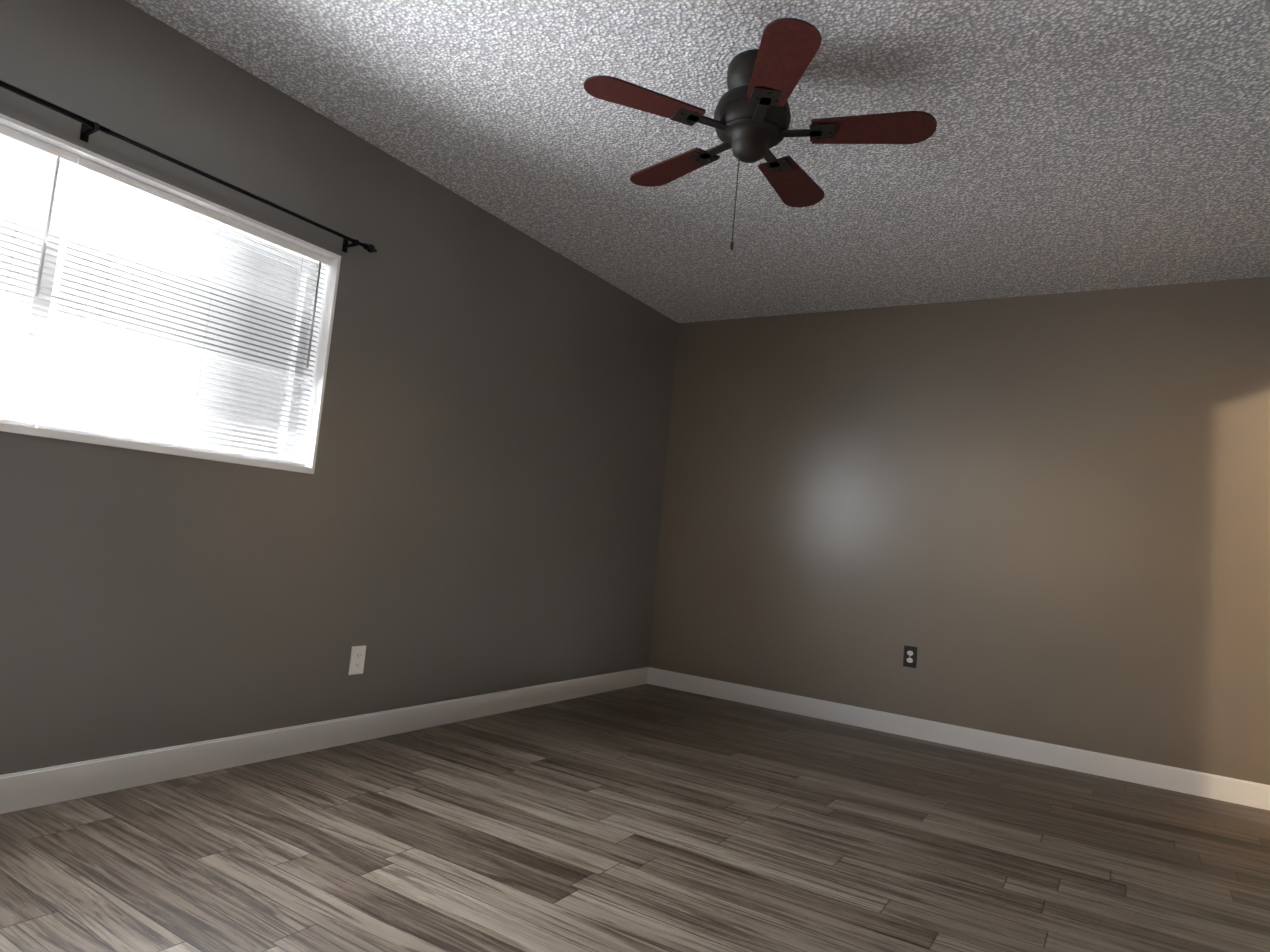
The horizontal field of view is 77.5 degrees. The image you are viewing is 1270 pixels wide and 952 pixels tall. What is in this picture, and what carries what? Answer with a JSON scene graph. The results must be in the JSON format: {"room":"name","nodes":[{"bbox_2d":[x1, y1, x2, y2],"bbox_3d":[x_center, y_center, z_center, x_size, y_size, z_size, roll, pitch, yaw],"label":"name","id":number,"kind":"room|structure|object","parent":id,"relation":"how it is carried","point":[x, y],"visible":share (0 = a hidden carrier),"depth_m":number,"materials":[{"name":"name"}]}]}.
{"room":"empty bedroom","nodes":[
{"label":"empty bedroom","id":0,"kind":"room"},
{"bbox_2d":[0,0,677,774],"bbox_3d":[-1.190,-0.132,3.323,0.200,2.440,5.190,2,-6,32],"label":"wall","id":1,"kind":"structure","parent":0,"point":[470,504],"depth_m":3.16,"materials":[{"name":"grey paint"}]},
{"bbox_2d":[0,113,340,473],"bbox_3d":[-1.786,-0.555,2.336,0.211,0.870,1.920,2,-6,32],"label":"window","id":2,"kind":"structure","parent":1,"relation":"in","point":[320,365],"depth_m":2.68,"materials":[{"name":"white"}]},
{"bbox_2d":[0,124,77,427],"bbox_3d":[-1.983,-0.612,1.934,0.042,0.830,0.991,2,-6,32],"label":"window blind","id":3,"kind":"object","parent":2,"relation":"attached to","point":[34,144],"visible":0.98,"depth_m":2.29,"materials":[{"name":"white plastic"}]},
{"bbox_2d":[35,157,330,466],"bbox_3d":[-1.485,-0.500,2.732,0.042,0.830,0.891,2,-6,32],"label":"window blind","id":4,"kind":"object","parent":2,"relation":"attached to","point":[143,188],"visible":0.98,"depth_m":2.66,"materials":[{"name":"white plastic"}]},
{"bbox_2d":[0,80,376,252],"bbox_3d":[-1.645,-1.038,2.279,0.080,0.065,2.205,2,-6,32],"label":"curtain rod","id":5,"kind":"object","parent":1,"relation":"attached to","point":[88,127],"visible":1,"depth_m":2.45,"materials":[{"name":"black metal"}]},
{"bbox_2d":[348,645,365,674],"bbox_3d":[-1.143,0.759,3.258,0.007,0.115,0.070,2,-6,32],"label":"outlet","id":6,"kind":"object","parent":1,"relation":"attached to","point":[357,660],"visible":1,"depth_m":3.25,"materials":[{"name":"white plastic"}]},
{"bbox_2d":[0,667,1269,813],"bbox_3d":[0.226,1.088,2.268,3.400,0.106,4.910,2,-6,32],"label":"baseboard","id":7,"kind":"structure","parent":1,"relation":"attached to","point":[22,790],"depth_m":3.64,"materials":[{"name":"white wood"}]},
{"bbox_2d":[0,684,1269,951],"bbox_3d":[0.450,1.129,1.256,5.140,0.100,6.650,2,-6,32],"label":"floor","id":8,"kind":"structure","parent":0,"point":[646,818],"depth_m":2.40,"materials":[{"name":"wood"}]},
{"bbox_2d":[126,0,1269,322],"bbox_3d":[0.449,-1.331,2.467,3.680,0.100,5.190,2,-6,32],"label":"ceiling","id":9,"kind":"structure","parent":0,"point":[1068,146],"depth_m":2.85,"materials":[{"name":"white paint"}]},
{"bbox_2d":[584,18,936,250],"bbox_3d":[0.376,-0.981,2.487,1.043,0.602,0.999,2,-6,32],"label":"ceiling fan","id":10,"kind":"object","parent":9,"relation":"hanging from","point":[750,122],"visible":1,"depth_m":2.37,"materials":[{"name":"brown wood"}]},
{"bbox_2d":[1264,0,1269,11],"bbox_3d":[1.598,-1.220,1.799,0.213,0.017,0.440,2,-6,32],"label":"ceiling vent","id":11,"kind":"object","parent":9,"relation":"in","point":[1267,6],"visible":1,"depth_m":2.02,"materials":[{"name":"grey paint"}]},
{"bbox_2d":[648,277,1269,784],"bbox_3d":[1.661,0.227,4.490,3.400,2.440,0.140,2,-6,32],"label":"wall","id":12,"kind":"structure","parent":0,"point":[1040,517],"depth_m":4.24,"materials":[{"name":"beige paint"}]},
{"bbox_2d":[903,645,916,667],"bbox_3d":[1.524,1.001,4.380,0.070,0.115,0.007,2,-6,32],"label":"outlet","id":13,"kind":"object","parent":12,"relation":"attached to","point":[910,657],"visible":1,"depth_m":4.38,"materials":[{"name":"black plastic"}]},
{"label":"outside","id":14,"kind":"structure","parent":0,"visible":0},
{"bbox_2d":[0,154,299,453],"bbox_3d":[-2.237,-0.423,2.599,0.020,3.570,4.320,2,-6,32],"label":"sky","id":15,"kind":"structure","parent":14,"point":[58,280],"depth_m":3.08,"materials":[{"name":"white"}]}
]}

